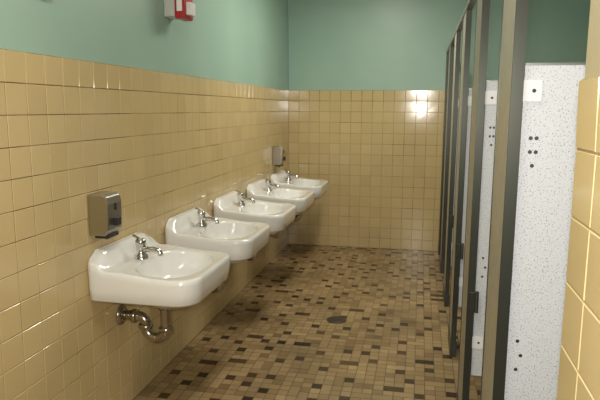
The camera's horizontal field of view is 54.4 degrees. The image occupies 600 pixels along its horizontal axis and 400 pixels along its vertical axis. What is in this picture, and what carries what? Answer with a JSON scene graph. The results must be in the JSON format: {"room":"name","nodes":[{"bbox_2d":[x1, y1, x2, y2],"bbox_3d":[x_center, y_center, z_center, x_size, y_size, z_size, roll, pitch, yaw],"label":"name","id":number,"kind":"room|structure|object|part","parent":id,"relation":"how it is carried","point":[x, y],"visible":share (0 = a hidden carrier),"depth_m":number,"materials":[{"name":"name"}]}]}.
{"room":"public restroom","nodes":[
{"label":"public restroom","id":0,"kind":"room"},
{"bbox_2d":[0,0,288,399],"bbox_3d":[-0.898,-0.346,2.546,0.104,2.750,7.270,2,9,11],"label":"wall","id":1,"kind":"structure","parent":0,"point":[172,117],"depth_m":2.62,"materials":[{"name":"beige tile"}]},
{"bbox_2d":[87,191,121,238],"bbox_3d":[-0.820,0.069,2.481,0.112,0.199,0.116,2,9,11],"label":"soap dispenser","id":2,"kind":"object","parent":1,"relation":"attached to","point":[104,207],"visible":1,"depth_m":2.43,"materials":[{"name":"silver metal"}]},
{"bbox_2d":[88,232,229,342],"bbox_3d":[-0.606,0.414,2.670,0.476,0.512,0.544,2,9,11],"label":"wall-mounted sink","id":3,"kind":"object","parent":1,"relation":"attached to","point":[134,269],"visible":1,"depth_m":2.56,"materials":[{"name":"white ceramic"}]},
{"bbox_2d":[132,234,162,259],"bbox_3d":[-0.693,0.213,2.657,0.147,0.112,0.062,2,9,11],"label":"faucet","id":4,"kind":"object","parent":3,"relation":"on","point":[138,253],"depth_m":2.65,"materials":[{"name":"silver metal"}]},
{"bbox_2d":[88,232,229,307],"bbox_3d":[-0.606,0.334,2.658,0.476,0.283,0.544,2,9,11],"label":"basin","id":5,"kind":"object","parent":3,"relation":"in","point":[140,270],"depth_m":2.49,"materials":[{"name":"white ceramic"}]},
{"bbox_2d":[164,0,195,20],"bbox_3d":[-0.639,-1.042,3.122,0.140,0.150,0.133,2,9,11],"label":"fire alarm strobe","id":6,"kind":"object","parent":1,"relation":"attached to","point":[184,10],"visible":1,"depth_m":3.08,"materials":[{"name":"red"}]},
{"bbox_2d":[165,207,269,292],"bbox_3d":[-0.453,0.300,3.406,0.476,0.512,0.544,2,9,11],"label":"wall-mounted sink","id":7,"kind":"object","parent":1,"relation":"attached to","point":[194,228],"visible":0.75,"depth_m":3.27,"materials":[{"name":"white ceramic"}]},
{"bbox_2d":[195,207,218,226],"bbox_3d":[-0.540,0.099,3.393,0.147,0.112,0.062,2,9,11],"label":"faucet","id":8,"kind":"object","parent":7,"relation":"on","point":[201,214],"depth_m":3.38,"materials":[{"name":"silver metal"}]},
{"bbox_2d":[165,207,269,262],"bbox_3d":[-0.452,0.220,3.393,0.476,0.283,0.544,2,9,11],"label":"basin","id":9,"kind":"object","parent":7,"relation":"in","point":[193,228],"depth_m":3.26,"materials":[{"name":"white ceramic"}]},
{"bbox_2d":[214,190,295,260],"bbox_3d":[-0.299,0.186,4.141,0.476,0.512,0.544,2,9,11],"label":"wall-mounted sink","id":10,"kind":"object","parent":1,"relation":"attached to","point":[233,205],"visible":0.66,"depth_m":4.02,"materials":[{"name":"white ceramic"}]},
{"bbox_2d":[235,190,254,205],"bbox_3d":[-0.387,-0.015,4.128,0.147,0.112,0.062,2,9,11],"label":"faucet","id":11,"kind":"object","parent":10,"relation":"on","point":[240,195],"depth_m":4.12,"materials":[{"name":"silver metal"}]},
{"bbox_2d":[214,191,295,234],"bbox_3d":[-0.299,0.106,4.129,0.476,0.283,0.544,2,9,11],"label":"basin","id":12,"kind":"object","parent":10,"relation":"in","point":[233,205],"depth_m":4.01,"materials":[{"name":"white ceramic"}]},
{"bbox_2d":[273,146,285,166],"bbox_3d":[-0.191,-0.408,5.494,0.112,0.199,0.116,2,9,11],"label":"soap dispenser","id":13,"kind":"object","parent":1,"relation":"attached to","point":[279,158],"visible":1,"depth_m":5.44,"materials":[{"name":"silver metal"}]},
{"bbox_2d":[246,178,314,237],"bbox_3d":[-0.146,0.072,4.877,0.476,0.512,0.544,2,9,11],"label":"wall-mounted sink","id":14,"kind":"object","parent":1,"relation":"attached to","point":[261,189],"visible":0.67,"depth_m":4.79,"materials":[{"name":"white ceramic"}]},
{"bbox_2d":[264,178,280,190],"bbox_3d":[-0.233,-0.129,4.864,0.147,0.112,0.062,2,9,11],"label":"faucet","id":15,"kind":"object","parent":14,"relation":"on","point":[268,185],"depth_m":4.85,"materials":[{"name":"silver metal"}]},
{"bbox_2d":[246,179,314,214],"bbox_3d":[-0.145,-0.008,4.864,0.476,0.283,0.544,2,9,11],"label":"basin","id":16,"kind":"object","parent":14,"relation":"in","point":[261,189],"depth_m":4.76,"materials":[{"name":"white ceramic"}]},
{"bbox_2d":[270,169,327,220],"bbox_3d":[0.008,-0.042,5.612,0.476,0.512,0.544,2,9,11],"label":"wall-mounted sink","id":17,"kind":"object","parent":1,"relation":"attached to","point":[282,178],"visible":0.63,"depth_m":5.56,"materials":[{"name":"white ceramic"}]},
{"bbox_2d":[284,169,298,180],"bbox_3d":[-0.080,-0.243,5.600,0.147,0.112,0.062,2,9,11],"label":"faucet","id":18,"kind":"object","parent":17,"relation":"on","point":[288,173],"depth_m":5.59,"materials":[{"name":"silver metal"}]},
{"bbox_2d":[270,170,327,199],"bbox_3d":[0.008,-0.122,5.600,0.476,0.283,0.544,2,9,11],"label":"basin","id":19,"kind":"object","parent":17,"relation":"in","point":[282,178],"depth_m":5.52,"materials":[{"name":"white ceramic"}]},
{"bbox_2d":[133,244,480,399],"bbox_3d":[0.660,1.119,2.448,3.300,0.100,7.470,2,9,11],"label":"floor","id":20,"kind":"structure","parent":0,"point":[275,340],"depth_m":3.71,"materials":[{"name":"tile"}]},
{"bbox_2d":[327,316,345,323],"bbox_3d":[0.250,0.822,4.001,0.136,0.005,0.136,2,9,11],"label":"floor drain","id":21,"kind":"object","parent":20,"relation":"on","point":[334,319],"visible":1,"depth_m":4.00,"materials":[{"name":"grey metal"}]},
{"bbox_2d":[438,53,448,254],"bbox_3d":[1.414,-0.431,5.731,0.035,1.960,0.140,2,9,11],"label":"pilaster","id":22,"kind":"object","parent":20,"relation":"on","point":[447,54],"visible":0.55,"depth_m":5.68,"materials":[{"name":"metal"}]},
{"bbox_2d":[439,45,453,273],"bbox_3d":[1.290,-0.340,5.138,0.035,1.960,0.275,2,9,11],"label":"pilaster","id":23,"kind":"object","parent":20,"relation":"on","point":[451,49],"visible":0.89,"depth_m":5.04,"materials":[{"name":"metal"}]},
{"bbox_2d":[443,31,460,306],"bbox_3d":[1.114,-0.203,4.255,0.050,1.960,0.296,2,9,11],"label":"pilaster","id":24,"kind":"object","parent":20,"relation":"on","point":[457,41],"depth_m":4.17,"materials":[{"name":"metal"}]},
{"bbox_3d":[1.089,0.154,4.174,0.041,0.090,0.021,2,9,11],"label":"door hinge","id":25,"kind":"part","parent":24,"relation":"part of","materials":[{"name":"black metal"}]},
{"bbox_2d":[448,9,471,356],"bbox_3d":[0.946,-0.067,3.382,0.078,1.960,0.296,2,9,11],"label":"pilaster","id":26,"kind":"object","parent":20,"relation":"on","point":[467,19],"depth_m":3.30,"materials":[{"name":"metal"}]},
{"bbox_3d":[0.907,0.289,3.303,0.041,0.090,0.021,2,9,11],"label":"door hinge","id":27,"kind":"part","parent":26,"relation":"part of","materials":[{"name":"black metal"}]},
{"bbox_3d":[0.939,-0.035,3.277,0.047,1.080,0.006,2,9,11],"label":"panel bracket","id":28,"kind":"part","parent":26,"relation":"part of","materials":[{"name":"white metal"}]},
{"bbox_2d":[456,0,496,399],"bbox_3d":[0.764,0.068,2.510,0.078,1.960,0.296,2,9,11],"label":"pilaster","id":29,"kind":"object","parent":20,"relation":"on","point":[483,6],"depth_m":2.43,"materials":[{"name":"metal"}]},
{"bbox_3d":[0.725,0.424,2.432,0.041,0.090,0.021,2,9,11],"label":"door hinge","id":30,"kind":"part","parent":29,"relation":"part of","materials":[{"name":"black metal"}]},
{"bbox_3d":[0.757,0.100,2.406,0.047,1.080,0.006,2,9,11],"label":"panel bracket","id":31,"kind":"part","parent":29,"relation":"part of","materials":[{"name":"white metal"}]},
{"bbox_2d":[480,0,542,399],"bbox_3d":[0.585,0.201,1.650,0.078,1.960,0.275,2,9,11],"label":"pilaster","id":32,"kind":"object","parent":20,"relation":"on","point":[514,23],"depth_m":1.54,"materials":[{"name":"metal"}]},
{"bbox_2d":[446,0,476,53],"bbox_3d":[0.984,-1.092,3.494,0.033,0.029,4.448,2,9,11],"label":"header rail","id":33,"kind":"object","parent":32,"relation":"on","point":[470,4],"visible":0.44,"depth_m":3.59,"materials":[{"name":"silver metal"}]},
{"bbox_3d":[0.576,0.235,1.535,0.047,1.080,0.006,2,9,11],"label":"panel bracket","id":34,"kind":"part","parent":32,"relation":"part of","materials":[{"name":"white metal"}]},
{"bbox_2d":[288,0,590,250],"bbox_3d":[1.410,-0.841,5.793,3.100,2.750,0.104,2,9,11],"label":"wall","id":35,"kind":"structure","parent":0,"point":[367,77],"depth_m":5.87,"materials":[{"name":"beige tile"}]},
{"bbox_2d":[557,0,599,399],"bbox_3d":[0.253,0.090,-0.209,0.124,2.750,2.270,2,9,11],"label":"wall","id":36,"kind":"structure","parent":0,"point":[579,365],"depth_m":0.83,"materials":[{"name":"beige tile"}]},
{"bbox_3d":[2.232,-0.231,1.911,0.104,2.750,7.270,2,9,11],"label":"wall","id":37,"kind":"structure","parent":0,"visible":0},
{"bbox_2d":[451,62,585,399],"bbox_3d":[1.658,0.030,3.154,1.499,1.246,3.627,2,9,11],"label":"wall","id":38,"kind":"structure","parent":37,"relation":"attached to","point":[543,216],"depth_m":1.52,"materials":[{"name":"white laminate"}]},
{"bbox_3d":[1.840,-0.105,4.025,1.499,1.246,0.027,2,9,11],"label":"panel","id":39,"kind":"part","parent":38,"relation":"part of","materials":[{"name":"grey metal"}]},
{"bbox_3d":[1.658,0.030,3.154,1.499,1.246,0.027,2,9,11],"label":"panel","id":40,"kind":"part","parent":38,"relation":"part of","materials":[{"name":"white laminate"}]},
{"bbox_3d":[1.476,0.165,2.283,1.499,1.246,0.027,2,9,11],"label":"panel","id":41,"kind":"part","parent":38,"relation":"part of","materials":[{"name":"white laminate"}]},
{"bbox_2d":[481,126,494,277],"bbox_3d":[0.771,0.015,2.393,0.024,0.630,0.002,2,9,11],"label":"screw","id":42,"kind":"object","parent":38,"relation":"attached to","point":[490,127],"visible":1,"depth_m":2.35,"materials":[{"name":"grey metal"}]},
{"bbox_2d":[514,136,538,370],"bbox_3d":[0.589,0.150,1.522,0.024,0.630,0.002,2,9,11],"label":"screw hole","id":43,"kind":"object","parent":38,"relation":"attached to","point":[530,137],"visible":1,"depth_m":1.48,"materials":[{"name":"grey metal"}]},
{"bbox_3d":[1.295,0.300,1.411,1.499,1.246,0.027,2,9,11],"label":"panel","id":44,"kind":"part","parent":38,"relation":"part of","materials":[{"name":"white laminate"}]}
]}

